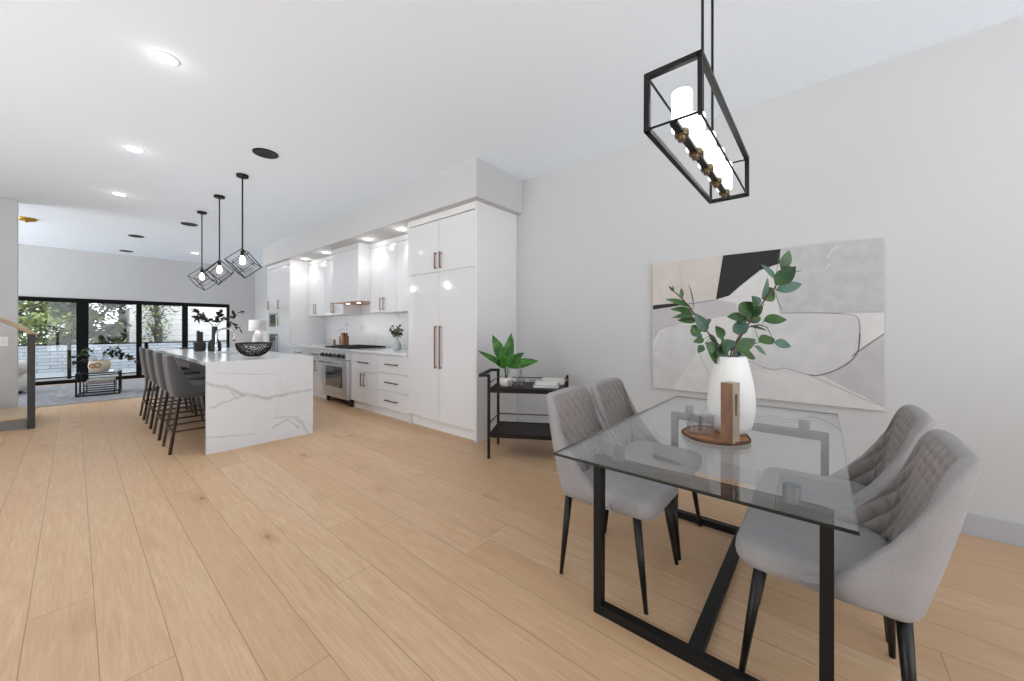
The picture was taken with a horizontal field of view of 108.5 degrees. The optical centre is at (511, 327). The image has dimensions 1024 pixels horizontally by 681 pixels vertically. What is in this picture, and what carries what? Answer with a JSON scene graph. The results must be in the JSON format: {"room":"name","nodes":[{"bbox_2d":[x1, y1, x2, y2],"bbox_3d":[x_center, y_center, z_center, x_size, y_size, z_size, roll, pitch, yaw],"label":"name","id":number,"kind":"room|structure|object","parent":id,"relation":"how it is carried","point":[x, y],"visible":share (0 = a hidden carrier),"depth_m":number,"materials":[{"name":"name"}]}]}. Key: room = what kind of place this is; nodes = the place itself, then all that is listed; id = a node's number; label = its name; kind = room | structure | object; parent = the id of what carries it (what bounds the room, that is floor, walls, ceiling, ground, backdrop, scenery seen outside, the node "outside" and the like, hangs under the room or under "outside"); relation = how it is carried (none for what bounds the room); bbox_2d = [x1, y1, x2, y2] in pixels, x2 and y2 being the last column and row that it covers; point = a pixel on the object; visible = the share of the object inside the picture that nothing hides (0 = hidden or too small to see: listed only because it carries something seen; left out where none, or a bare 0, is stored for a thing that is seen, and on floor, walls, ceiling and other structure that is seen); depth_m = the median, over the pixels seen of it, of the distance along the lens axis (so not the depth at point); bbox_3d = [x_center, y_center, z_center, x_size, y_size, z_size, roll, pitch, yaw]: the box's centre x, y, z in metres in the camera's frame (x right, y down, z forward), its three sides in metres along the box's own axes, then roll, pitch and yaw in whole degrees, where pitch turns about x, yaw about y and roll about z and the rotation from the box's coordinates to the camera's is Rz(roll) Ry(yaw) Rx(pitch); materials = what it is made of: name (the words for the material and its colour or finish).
{"room":"dining room","nodes":[
{"label":"dining room","id":0,"kind":"room"},
{"bbox_2d":[0,197,17,408],"bbox_3d":[-7.867,-0.270,4.195,0.160,3.050,2.685,0,0,40],"label":"wall","id":1,"kind":"structure","parent":0,"point":[8,207],"depth_m":5.12,"materials":[{"name":"grey paint"}]},
{"bbox_2d":[0,337,7,345],"bbox_3d":[-7.022,0.185,5.066,0.010,0.130,0.110,0,0,40],"label":"light switch","id":2,"kind":"object","parent":1,"relation":"attached to","point":[3,340],"visible":1,"depth_m":5.08,"materials":[{"name":"white plastic"}]},
{"bbox_2d":[18,244,254,346],"bbox_3d":[-9.981,-0.270,8.601,0.150,3.050,6.705,0,0,40],"label":"wall","id":3,"kind":"structure","parent":0,"point":[43,271],"depth_m":9.12,"materials":[{"name":"grey paint"}]},
{"bbox_2d":[18,296,229,385],"bbox_3d":[-9.832,0.287,8.724,0.120,1.935,5.085,0,0,40],"label":"window","id":4,"kind":"structure","parent":3,"relation":"in","point":[82,305],"depth_m":8.67,"materials":[{"name":"black metal"}]},
{"bbox_2d":[229,302,232,347],"bbox_3d":[-8.133,0.253,10.670,0.012,2.005,0.080,0,0,40],"label":"trim","id":5,"kind":"structure","parent":3,"relation":"attached to","point":[230,303],"depth_m":10.67,"materials":[{"name":"grey paint"}]},
{"bbox_2d":[0,378,1023,680],"bbox_3d":[-3.621,1.315,3.346,16.650,0.120,6.855,0,0,40],"label":"floor","id":6,"kind":"structure","parent":0,"point":[365,545],"depth_m":1.88,"materials":[{"name":"brown wood"}]},
{"bbox_2d":[0,405,36,431],"bbox_3d":[-7.312,0.755,3.907,1.020,1.000,2.760,0,0,40],"label":"flight","id":7,"kind":"object","parent":6,"relation":"on","point":[14,418],"visible":0.87,"depth_m":4.60,"materials":[{"name":"grey"}]},
{"bbox_2d":[0,317,37,428],"bbox_3d":[-6.605,-0.027,3.893,0.060,2.564,1.968,0,0,40],"label":"stair railing","id":8,"kind":"object","parent":6,"relation":"on","point":[31,334],"visible":1,"depth_m":4.58,"materials":[{"name":"grey metal"}]},
{"bbox_2d":[18,378,156,407],"bbox_3d":[-8.072,1.249,7.710,3.360,0.012,3.640,0,0,40],"label":"area rug","id":9,"kind":"object","parent":6,"relation":"on","point":[64,394],"visible":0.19,"depth_m":6.89,"materials":[{"name":"grey fabric"}]},
{"bbox_2d":[18,360,26,393],"bbox_3d":[-9.511,0.917,6.806,0.868,0.650,0.849,0,0,45],"label":"armchair","id":10,"kind":"object","parent":9,"relation":"on","point":[22,364],"visible":0.31,"depth_m":6.86,"materials":[{"name":"white"}]},
{"bbox_2d":[75,369,121,396],"bbox_3d":[-7.795,1.028,6.967,0.554,0.428,0.524,0,0,-44],"label":"coffee table","id":11,"kind":"object","parent":9,"relation":"on","point":[119,371],"visible":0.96,"depth_m":6.89,"materials":[{"name":"black metal"}]},
{"bbox_2d":[88,360,110,371],"bbox_3d":[-7.792,0.713,6.962,0.300,0.200,0.312,0,0,-27],"label":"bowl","id":12,"kind":"object","parent":11,"relation":"on","point":[98,365],"visible":1,"depth_m":6.87,"materials":[{"name":"beige ceramic"}]},
{"bbox_2d":[70,346,140,366],"bbox_3d":[-7.647,0.539,6.978,1.407,0.399,0.212,0,0,0],"label":"trailing greenery","id":13,"kind":"object","parent":12,"relation":"in","point":[111,352],"visible":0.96,"depth_m":6.96,"materials":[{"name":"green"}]},
{"bbox_2d":[85,377,115,384],"bbox_3d":[-7.781,1.000,6.982,0.360,0.070,0.440,0,0,-44],"label":"folded throw","id":14,"kind":"object","parent":11,"relation":"in","point":[110,379],"visible":0.96,"depth_m":6.87,"materials":[{"name":"grey fabric"}]},
{"bbox_2d":[145,347,192,390],"bbox_3d":[-7.071,0.832,7.727,0.630,0.803,0.824,0,0,-24],"label":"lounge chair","id":15,"kind":"object","parent":9,"relation":"on","point":[192,347],"visible":0.05,"depth_m":7.40,"materials":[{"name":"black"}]},
{"bbox_2d":[157,348,179,350],"bbox_3d":[-7.320,0.617,7.825,0.400,0.376,0.215,0,0,-24],"label":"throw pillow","id":16,"kind":"object","parent":15,"relation":"on","point":[160,348],"visible":0.11,"depth_m":7.84,"materials":[{"name":"white fabric"}]},
{"bbox_2d":[139,347,193,419],"bbox_3d":[-5.000,0.763,5.334,0.482,0.987,0.542,0,0,40],"label":"counter stool","id":17,"kind":"object","parent":6,"relation":"on","point":[141,349],"visible":0.41,"depth_m":5.12,"materials":[{"name":"grey fabric"}]},
{"bbox_2d":[145,349,203,428],"bbox_3d":[-4.479,0.763,4.896,0.482,0.987,0.542,0,0,40],"label":"counter stool","id":18,"kind":"object","parent":6,"relation":"on","point":[148,353],"visible":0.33,"depth_m":4.75,"materials":[{"name":"grey fabric"}]},
{"bbox_2d":[153,351,204,440],"bbox_3d":[-3.929,0.763,4.433,0.482,0.987,0.542,0,0,40],"label":"counter stool","id":19,"kind":"object","parent":6,"relation":"on","point":[157,356],"visible":0.42,"depth_m":4.23,"materials":[{"name":"grey fabric"}]},
{"bbox_2d":[162,354,204,454],"bbox_3d":[-3.378,0.763,3.969,0.482,0.987,0.542,0,0,40],"label":"counter stool","id":20,"kind":"object","parent":6,"relation":"on","point":[178,385],"visible":0.8,"depth_m":3.71,"materials":[{"name":"grey fabric"}]},
{"bbox_2d":[158,347,312,454],"bbox_3d":[-3.934,0.797,5.063,3.220,0.915,1.000,0,0,40],"label":"kitchen island","id":21,"kind":"object","parent":6,"relation":"on","point":[268,397],"visible":0.92,"depth_m":4.03,"materials":[{"name":"stone"}]},
{"bbox_2d":[193,331,205,350],"bbox_3d":[-4.577,0.190,5.401,0.110,0.300,0.132,0,0,40],"label":"vase","id":22,"kind":"object","parent":21,"relation":"on","point":[199,345],"visible":0.99,"depth_m":5.37,"materials":[{"name":"black ceramic"}]},
{"bbox_2d":[208,327,221,350],"bbox_3d":[-4.388,0.160,5.439,0.160,0.360,0.160,0,0,40],"label":"bottle vase","id":23,"kind":"object","parent":21,"relation":"on","point":[211,344],"visible":0.82,"depth_m":5.41,"materials":[{"name":"black ceramic"}]},
{"bbox_2d":[191,315,211,324],"bbox_3d":[-4.577,-0.031,5.494,0.393,0.374,0.147,0,0,3],"label":"branch","id":24,"kind":"object","parent":23,"relation":"in","point":[198,318],"visible":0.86,"depth_m":5.48,"materials":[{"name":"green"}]},
{"bbox_2d":[193,308,212,320],"bbox_3d":[-4.548,-0.066,5.421,0.332,0.442,0.137,0,0,-10],"label":"branch","id":25,"kind":"object","parent":23,"relation":"in","point":[194,309],"visible":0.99,"depth_m":5.40,"materials":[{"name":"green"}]},
{"bbox_2d":[211,309,223,326],"bbox_3d":[-4.334,-0.065,5.436,0.126,0.441,0.154,0,0,40],"label":"branch","id":26,"kind":"object","parent":23,"relation":"in","point":[220,314],"visible":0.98,"depth_m":5.44,"materials":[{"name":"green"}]},
{"bbox_2d":[216,316,241,332],"bbox_3d":[-4.171,-0.008,5.395,0.442,0.327,0.107,0,0,-1],"label":"branch","id":27,"kind":"object","parent":23,"relation":"in","point":[224,317],"visible":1,"depth_m":5.40,"materials":[{"name":"brown plant"}]},
{"bbox_2d":[218,310,244,324],"bbox_3d":[-4.199,-0.056,5.498,0.406,0.423,0.128,0,0,-16],"label":"branch","id":28,"kind":"object","parent":23,"relation":"in","point":[233,316],"visible":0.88,"depth_m":5.49,"materials":[{"name":"brown plant"}]},
{"bbox_2d":[214,328,235,352],"bbox_3d":[-3.921,0.167,5.036,0.090,0.347,0.242,0,0,40],"label":"kitchen faucet","id":29,"kind":"object","parent":21,"relation":"on","point":[218,330],"visible":0.92,"depth_m":4.98,"materials":[{"name":"silver metal"}]},
{"bbox_2d":[235,342,271,356],"bbox_3d":[-3.027,0.252,4.323,0.362,0.164,0.362,0,0,40],"label":"wire bowl","id":30,"kind":"object","parent":21,"relation":"on","point":[258,352],"visible":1,"depth_m":4.25,"materials":[{"name":"black metal"}]},
{"bbox_2d":[267,260,324,346],"bbox_3d":[-4.800,-0.064,8.148,1.360,2.638,0.722,0,0,40],"label":"oven tower","id":31,"kind":"object","parent":6,"relation":"on","point":[287,285],"visible":0.53,"depth_m":7.67,"materials":[{"name":"white"}]},
{"bbox_2d":[267,329,289,353],"bbox_3d":[-5.022,0.385,7.885,1.310,0.730,0.075,0,0,40],"label":"wall oven","id":32,"kind":"object","parent":31,"relation":"in","point":[280,338],"visible":0.51,"depth_m":7.82,"materials":[{"name":"silver metal"}]},
{"bbox_2d":[267,310,289,328],"bbox_3d":[-5.022,-0.172,7.885,1.310,0.375,0.075,0,0,40],"label":"microwave oven","id":33,"kind":"object","parent":31,"relation":"in","point":[276,319],"visible":1,"depth_m":7.83,"materials":[{"name":"silver metal"}]},
{"bbox_2d":[290,346,306,355],"bbox_3d":[-3.969,0.813,7.451,0.810,0.884,0.718,0,0,40],"label":"base cabinet","id":34,"kind":"object","parent":6,"relation":"on","point":[293,350],"visible":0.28,"depth_m":7.17,"materials":[{"name":"white"}]},
{"bbox_2d":[307,348,326,398],"bbox_3d":[-3.353,0.813,6.933,0.800,0.884,0.718,0,0,40],"label":"base cabinet","id":35,"kind":"object","parent":6,"relation":"on","point":[317,366],"visible":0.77,"depth_m":6.66,"materials":[{"name":"white"}]},
{"bbox_2d":[289,344,338,348],"bbox_3d":[-3.661,0.353,7.196,1.606,0.032,0.714,0,0,40],"label":"countertop","id":36,"kind":"structure","parent":35,"relation":"on","point":[316,346],"depth_m":7.10,"materials":[{"name":"stone"}]},
{"bbox_2d":[319,344,386,406],"bbox_3d":[-2.729,0.781,6.331,0.924,0.948,0.789,0,0,40],"label":"gas range","id":37,"kind":"object","parent":6,"relation":"on","point":[336,359],"visible":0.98,"depth_m":6.03,"materials":[{"name":"silver metal"}]},
{"bbox_2d":[339,333,348,344],"bbox_3d":[-3.095,0.211,6.789,0.180,0.250,0.104,0,0,40],"label":"canister","id":38,"kind":"object","parent":37,"relation":"on","point":[343,338],"visible":0.86,"depth_m":6.74,"materials":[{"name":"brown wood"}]},
{"bbox_2d":[320,347,386,350],"bbox_3d":[-2.715,0.346,6.348,0.924,0.018,0.745,0,0,40],"label":"cooktop","id":39,"kind":"object","parent":37,"relation":"in","point":[325,348],"depth_m":6.06,"materials":[{"name":"silver metal"}]},
{"bbox_2d":[351,352,379,413],"bbox_3d":[-2.037,0.813,5.824,0.778,0.884,0.718,0,0,40],"label":"base cabinet","id":40,"kind":"object","parent":6,"relation":"on","point":[363,365],"visible":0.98,"depth_m":5.56,"materials":[{"name":"white wood"}]},
{"bbox_2d":[377,354,408,421],"bbox_3d":[-1.445,0.813,5.326,0.768,0.884,0.718,0,0,40],"label":"base cabinet","id":41,"kind":"object","parent":6,"relation":"on","point":[392,370],"visible":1,"depth_m":5.07,"materials":[{"name":"white wood"}]},
{"bbox_2d":[349,348,407,355],"bbox_3d":[-1.741,0.353,5.579,1.546,0.032,0.714,0,0,40],"label":"countertop","id":42,"kind":"structure","parent":41,"relation":"on","point":[388,351],"depth_m":5.51,"materials":[{"name":"stone"}]},
{"bbox_2d":[393,335,400,349],"bbox_3d":[-1.764,0.224,5.668,0.124,0.225,0.124,0,0,40],"label":"vase","id":43,"kind":"object","parent":42,"relation":"on","point":[397,344],"visible":0.98,"depth_m":5.63,"materials":[{"name":"grey ceramic"}]},
{"bbox_2d":[389,324,404,337],"bbox_3d":[-1.806,0.051,5.671,0.236,0.229,0.331,0,0,-4],"label":"bunch","id":44,"kind":"object","parent":43,"relation":"in","point":[397,330],"visible":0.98,"depth_m":5.68,"materials":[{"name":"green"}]},
{"bbox_2d":[408,201,516,442],"bbox_3d":[-0.664,-0.065,4.666,1.275,2.640,0.722,0,0,40],"label":"pantry cabinet","id":45,"kind":"object","parent":6,"relation":"on","point":[462,268],"visible":0.99,"depth_m":4.32,"materials":[{"name":"white"}]},
{"bbox_2d":[479,368,568,458],"bbox_3d":[0.138,0.848,3.715,0.848,0.815,0.502,0,0,9],"label":"bar cart","id":46,"kind":"object","parent":6,"relation":"on","point":[502,429],"visible":0.8,"depth_m":3.59,"materials":[{"name":"black metal"}]},
{"bbox_2d":[479,333,537,386],"bbox_3d":[-0.038,0.316,3.691,0.606,0.532,0.152,0,0,-4],"label":"potted plant","id":47,"kind":"object","parent":46,"relation":"on","point":[505,358],"visible":0.97,"depth_m":3.69,"materials":[{"name":"green plant"}]},
{"bbox_2d":[490,421,551,440],"bbox_3d":[0.179,1.030,3.708,0.760,0.040,0.474,0,0,9],"label":"shelf","id":48,"kind":"object","parent":46,"relation":"attached to","point":[503,429],"depth_m":3.66,"materials":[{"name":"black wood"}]},
{"bbox_2d":[490,382,564,393],"bbox_3d":[0.179,0.599,3.708,0.760,0.043,0.474,0,0,9],"label":"shelf","id":49,"kind":"object","parent":46,"relation":"attached to","point":[497,388],"depth_m":3.52,"materials":[{"name":"black wood"}]},
{"bbox_2d":[533,383,559,388],"bbox_3d":[0.343,0.570,3.656,0.250,0.025,0.180,0,0,9],"label":"book","id":50,"kind":"object","parent":46,"relation":"on","point":[534,385],"visible":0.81,"depth_m":3.57,"materials":[{"name":"grey paper"}]},
{"bbox_2d":[535,381,557,385],"bbox_3d":[0.343,0.546,3.656,0.220,0.022,0.160,0,0,7],"label":"book","id":51,"kind":"object","parent":50,"relation":"on","point":[554,383],"visible":0.92,"depth_m":3.59,"materials":[{"name":"white paper"}]},
{"bbox_2d":[542,378,563,385],"bbox_3d":[0.420,0.545,3.755,0.224,0.075,0.016,0,0,9],"label":"book","id":52,"kind":"object","parent":46,"relation":"on","point":[560,380],"visible":0.65,"depth_m":3.74,"materials":[{"name":"white paper"}]},
{"bbox_2d":[546,385,678,614],"bbox_3d":[0.528,0.802,1.960,0.592,0.910,0.492,0,0,40],"label":"dining chair","id":53,"kind":"object","parent":6,"relation":"on","point":[574,416],"visible":0.7,"depth_m":1.88,"materials":[{"name":"grey fabric"}]},
{"bbox_2d":[590,377,701,559],"bbox_3d":[0.847,0.802,2.338,0.592,0.910,0.492,0,0,40],"label":"dining chair","id":54,"kind":"object","parent":6,"relation":"on","point":[610,396],"visible":0.74,"depth_m":2.35,"materials":[{"name":"grey fabric"}]},
{"bbox_2d":[554,396,859,680],"bbox_3d":[1.031,0.877,1.808,0.892,0.759,1.625,0,0,40],"label":"dining table","id":55,"kind":"object","parent":6,"relation":"on","point":[790,504],"visible":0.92,"depth_m":1.45,"materials":[{"name":"clear glass"}]},
{"bbox_2d":[681,425,750,445],"bbox_3d":[0.930,0.489,1.683,0.279,0.018,0.278,0,0,40],"label":"serving board","id":56,"kind":"object","parent":55,"relation":"on","point":[715,439],"visible":0.8,"depth_m":1.65,"materials":[{"name":"brown wood"}]},
{"bbox_2d":[686,413,701,434],"bbox_3d":[0.838,0.442,1.697,0.066,0.085,0.066,0,0,40],"label":"glass tumbler","id":57,"kind":"object","parent":56,"relation":"on","point":[686,413],"visible":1,"depth_m":1.69,"materials":[{"name":"clear glass"}]},
{"bbox_2d":[698,414,714,434],"bbox_3d":[0.889,0.442,1.685,0.066,0.085,0.066,0,0,40],"label":"glass tumbler","id":58,"kind":"object","parent":56,"relation":"on","point":[698,414],"visible":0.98,"depth_m":1.68,"materials":[{"name":"clear glass"}]},
{"bbox_2d":[721,381,739,443],"bbox_3d":[0.930,0.358,1.572,0.061,0.252,0.048,0,0,-33],"label":"wooden block","id":59,"kind":"object","parent":56,"relation":"on","point":[730,391],"visible":1,"depth_m":1.55,"materials":[{"name":"brown wood"}]},
{"bbox_2d":[707,355,755,434],"bbox_3d":[1.026,0.308,1.727,0.198,0.352,0.198,0,0,40],"label":"vase","id":60,"kind":"object","parent":56,"relation":"on","point":[733,369],"visible":0.72,"depth_m":1.66,"materials":[{"name":"white ceramic"}]},
{"bbox_2d":[666,286,730,363],"bbox_3d":[0.880,0.093,1.733,0.299,0.602,0.063,0,0,8],"label":"leafy branch","id":61,"kind":"object","parent":60,"relation":"in","point":[702,324],"visible":0.98,"depth_m":1.73,"materials":[{"name":"green plant"}]},
{"bbox_2d":[715,304,790,359],"bbox_3d":[1.140,0.137,1.771,0.352,0.514,0.091,0,0,-4],"label":"leafy branch","id":62,"kind":"object","parent":60,"relation":"in","point":[744,345],"visible":0.74,"depth_m":1.76,"materials":[{"name":"green plant"}]},
{"bbox_2d":[727,250,801,356],"bbox_3d":[1.172,0.020,1.706,0.326,0.749,0.074,0,0,5],"label":"leafy branch","id":63,"kind":"object","parent":60,"relation":"in","point":[784,277],"visible":0.98,"depth_m":1.70,"materials":[{"name":"green plant"}]},
{"bbox_2d":[756,404,934,642],"bbox_3d":[1.531,0.802,1.754,0.592,0.910,0.492,0,0,40],"label":"dining chair","id":64,"kind":"object","parent":6,"relation":"on","point":[868,472],"visible":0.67,"depth_m":1.73,"materials":[{"name":"grey fabric"}]},
{"bbox_2d":[735,429,981,680],"bbox_3d":[1.175,0.802,1.331,0.592,0.910,0.492,0,0,40],"label":"dining chair","id":65,"kind":"object","parent":6,"relation":"on","point":[910,527],"visible":0.88,"depth_m":1.18,"materials":[{"name":"grey fabric"}]},
{"bbox_3d":[-6.584,0.875,9.725,1.200,0.760,0.560,0,0,40],"label":"console table","id":66,"kind":"object","parent":6,"relation":"on","visible":0},
{"bbox_2d":[248,320,265,347],"bbox_3d":[-6.508,0.144,9.427,0.380,0.700,0.380,0,0,40],"label":"table lamp","id":67,"kind":"object","parent":66,"relation":"on","point":[254,325],"visible":0.83,"depth_m":9.32,"materials":[{"name":"white ceramic"}]},
{"bbox_2d":[0,0,1023,267],"bbox_3d":[-3.621,-1.870,3.346,16.650,0.150,6.855,0,0,40],"label":"ceiling","id":68,"kind":"structure","parent":0,"point":[359,103],"depth_m":2.72,"materials":[{"name":"white paint"}]},
{"bbox_2d":[18,216,37,222],"bbox_3d":[-7.937,-1.760,6.022,0.230,0.070,0.230,0,0,40],"label":"ceiling fixture","id":69,"kind":"object","parent":68,"relation":"attached to","point":[25,219],"visible":0.89,"depth_m":5.98,"materials":[{"name":"gold metal"}]},
{"bbox_2d":[110,192,127,195],"bbox_3d":[-5.258,-1.791,4.934,0.160,0.008,0.160,0,0,40],"label":"recessed light","id":70,"kind":"object","parent":68,"relation":"in","point":[114,193],"visible":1,"depth_m":4.92,"materials":[{"name":"white plastic"}]},
{"bbox_2d":[123,145,144,152],"bbox_3d":[-3.789,-1.791,3.697,0.160,0.008,0.160,0,0,40],"label":"recessed light","id":71,"kind":"object","parent":68,"relation":"in","point":[131,148],"visible":1,"depth_m":3.69,"materials":[{"name":"white plastic"}]},
{"bbox_2d":[128,235,143,237],"bbox_3d":[-7.332,-1.789,7.191,0.228,0.012,0.228,0,0,40],"label":"ceiling speaker","id":72,"kind":"object","parent":68,"relation":"attached to","point":[136,236],"visible":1,"depth_m":7.21,"materials":[{"name":"grey"}]},
{"bbox_2d":[148,49,180,66],"bbox_3d":[-2.305,-1.791,2.448,0.160,0.008,0.160,0,0,40],"label":"recessed light","id":73,"kind":"object","parent":68,"relation":"in","point":[161,55],"visible":1,"depth_m":2.44,"materials":[{"name":"white plastic"}]},
{"bbox_2d":[181,222,197,225],"bbox_3d":[-5.572,-1.789,6.362,0.228,0.012,0.228,0,0,40],"label":"ceiling speaker","id":74,"kind":"object","parent":68,"relation":"attached to","point":[183,223],"visible":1,"depth_m":6.37,"materials":[{"name":"grey"}]},
{"bbox_2d":[187,211,217,290],"bbox_3d":[-4.765,-1.184,5.683,0.313,1.221,0.313,0,0,20],"label":"cage pendant","id":75,"kind":"object","parent":68,"relation":"hanging from","point":[202,213],"visible":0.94,"depth_m":5.68,"materials":[{"name":"black metal"}]},
{"bbox_2d":[203,194,233,284],"bbox_3d":[-3.962,-1.184,4.983,0.313,1.221,0.313,0,0,-30],"label":"cage pendant","id":76,"kind":"object","parent":68,"relation":"hanging from","point":[219,269],"visible":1,"depth_m":4.99,"materials":[{"name":"black metal"}]},
{"bbox_2d":[224,173,261,278],"bbox_3d":[-3.138,-1.184,4.305,0.312,1.221,0.332,0,0,40],"label":"cage pendant","id":77,"kind":"object","parent":68,"relation":"hanging from","point":[242,176],"visible":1,"depth_m":4.31,"materials":[{"name":"black metal"}]},
{"bbox_2d":[252,148,278,158],"bbox_3d":[-2.528,-1.789,3.782,0.228,0.012,0.228,0,0,40],"label":"ceiling speaker","id":78,"kind":"object","parent":68,"relation":"attached to","point":[262,152],"visible":1,"depth_m":3.78,"materials":[{"name":"grey"}]},
{"bbox_2d":[644,0,748,203],"bbox_3d":[0.912,-1.256,1.725,0.202,1.075,1.058,0,0,40],"label":"linear chandelier","id":79,"kind":"object","parent":68,"relation":"hanging from","point":[687,126],"visible":1,"depth_m":1.53,"materials":[{"name":"black metal"}]},
{"bbox_2d":[670,121,730,199],"bbox_3d":[0.912,-0.739,1.725,0.052,0.040,1.015,0,0,40],"label":"socket","id":80,"kind":"object","parent":79,"relation":"on","point":[680,130],"depth_m":1.57,"materials":[{"name":"gold metal"}]},
{"bbox_2d":[255,15,1023,523],"bbox_3d":[-1.462,-0.270,5.910,16.650,3.050,0.150,0,0,40],"label":"wall","id":81,"kind":"structure","parent":0,"point":[921,151],"depth_m":2.57,"materials":[{"name":"grey paint"}]},
{"bbox_2d":[308,257,331,316],"bbox_3d":[-3.868,-0.816,7.582,0.793,1.135,0.387,0,0,40],"label":"upper cabinet","id":82,"kind":"object","parent":81,"relation":"attached to","point":[316,272],"visible":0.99,"depth_m":7.44,"materials":[{"name":"white wood"}]},
{"bbox_2d":[325,255,360,315],"bbox_3d":[-3.261,-0.816,7.071,0.793,1.135,0.387,0,0,40],"label":"upper cabinet","id":83,"kind":"object","parent":81,"relation":"attached to","point":[332,309],"visible":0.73,"depth_m":7.04,"materials":[{"name":"white wood"}]},
{"bbox_2d":[332,242,377,304],"bbox_3d":[-2.661,-0.904,6.443,0.930,0.957,0.535,0,0,40],"label":"range hood","id":84,"kind":"object","parent":81,"relation":"attached to","point":[350,263],"visible":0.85,"depth_m":6.11,"materials":[{"name":"white paint"}]},
{"bbox_2d":[324,304,407,348],"bbox_3d":[-2.489,-0.050,6.663,4.086,0.770,0.019,0,0,40],"label":"backsplash","id":85,"kind":"structure","parent":81,"relation":"attached to","point":[367,328],"depth_m":6.80,"materials":[{"name":"stone"}]},
{"bbox_2d":[370,237,407,313],"bbox_3d":[-1.944,-0.816,5.962,0.783,1.135,0.387,0,0,40],"label":"upper cabinet","id":86,"kind":"object","parent":81,"relation":"attached to","point":[383,260],"visible":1,"depth_m":5.83,"materials":[{"name":"white"}]},
{"bbox_2d":[262,157,522,266],"bbox_3d":[-2.739,-1.590,6.374,6.840,0.410,0.785,0,0,40],"label":"soffit","id":87,"kind":"object","parent":81,"relation":"attached to","point":[475,179],"depth_m":4.74,"materials":[{"name":"grey paint"}]},
{"bbox_2d":[397,234,408,311],"bbox_3d":[-1.345,-0.816,5.458,0.783,1.135,0.387,0,0,40],"label":"upper cabinet","id":88,"kind":"object","parent":81,"relation":"attached to","point":[402,241],"visible":0.08,"depth_m":5.49,"materials":[{"name":"white wood"}]},
{"bbox_2d":[653,238,883,410],"bbox_3d":[1.905,-0.024,2.953,1.523,1.158,0.037,0,0,40],"label":"abstract painting","id":89,"kind":"object","parent":81,"relation":"attached to","point":[833,328],"visible":0.93,"depth_m":2.76,"materials":[{"name":"beige paint"}]},
{"bbox_2d":[516,420,1023,547],"bbox_3d":[2.455,1.189,2.505,6.270,0.132,0.016,0,0,40],"label":"baseboard","id":90,"kind":"structure","parent":81,"relation":"attached to","point":[994,529],"depth_m":2.22,"materials":[{"name":"grey paint"}]},
{"label":"outside","id":91,"kind":"structure","parent":0,"visible":0},
{"bbox_2d":[35,373,142,381],"bbox_3d":[-10.238,1.345,9.926,1.950,0.140,10.000,0,0,40],"label":"floor","id":92,"kind":"structure","parent":91,"point":[54,379],"depth_m":9.49,"materials":[{"name":"grey"}]},
{"bbox_2d":[18,340,225,379],"bbox_3d":[-10.449,0.835,10.103,0.070,0.880,9.000,0,0,40],"label":"balcony railing","id":93,"kind":"object","parent":92,"relation":"on","point":[69,346],"visible":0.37,"depth_m":9.32,"materials":[{"name":"black metal"}]},
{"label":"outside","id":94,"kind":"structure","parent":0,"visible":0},
{"bbox_2d":[35,367,142,377],"bbox_3d":[-21.892,1.485,21.044,30.000,0.140,32.000,0,0,40],"label":"ground","id":95,"kind":"structure","parent":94,"point":[124,370],"depth_m":11.46,"materials":[{"name":"white concrete"}]},
{"bbox_2d":[18,301,75,344],"bbox_3d":[-17.012,-1.577,12.107,4.174,5.995,4.490,0,0,11],"label":"tree","id":96,"kind":"object","parent":95,"relation":"on","point":[29,322],"visible":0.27,"depth_m":12.70,"materials":[{"name":"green plant"}]},
{"bbox_2d":[18,301,127,344],"bbox_3d":[-17.891,-2.016,14.696,4.544,6.873,4.949,0,0,-4],"label":"tree","id":97,"kind":"object","parent":95,"relation":"on","point":[98,336],"visible":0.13,"depth_m":14.72,"materials":[{"name":"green plant"}]},
{"bbox_2d":[89,303,126,342],"bbox_3d":[-17.922,-2.201,16.668,4.816,7.241,4.637,0,0,-31],"label":"tree","id":98,"kind":"object","parent":95,"relation":"on","point":[122,307],"visible":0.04,"depth_m":16.53,"materials":[{"name":"grey plant"}]},
{"bbox_2d":[18,342,225,372],"bbox_3d":[-14.535,0.980,12.236,0.300,0.870,24.000,0,0,40],"label":"wall","id":99,"kind":"structure","parent":95,"relation":"on","point":[53,358],"depth_m":12.14,"materials":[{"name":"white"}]},
{"bbox_2d":[119,305,180,341],"bbox_3d":[-13.869,-0.236,14.358,2.013,3.323,1.690,0,0,-9],"label":"tree","id":100,"kind":"object","parent":95,"relation":"on","point":[158,335],"visible":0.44,"depth_m":14.31,"materials":[{"name":"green plant"}]},
{"bbox_2d":[125,304,225,341],"bbox_3d":[-13.693,-1.885,19.370,5.900,6.600,10.000,0,0,40],"label":"house","id":101,"kind":"structure","parent":95,"relation":"on","point":[210,312],"depth_m":15.39,"materials":[{"name":"white"}]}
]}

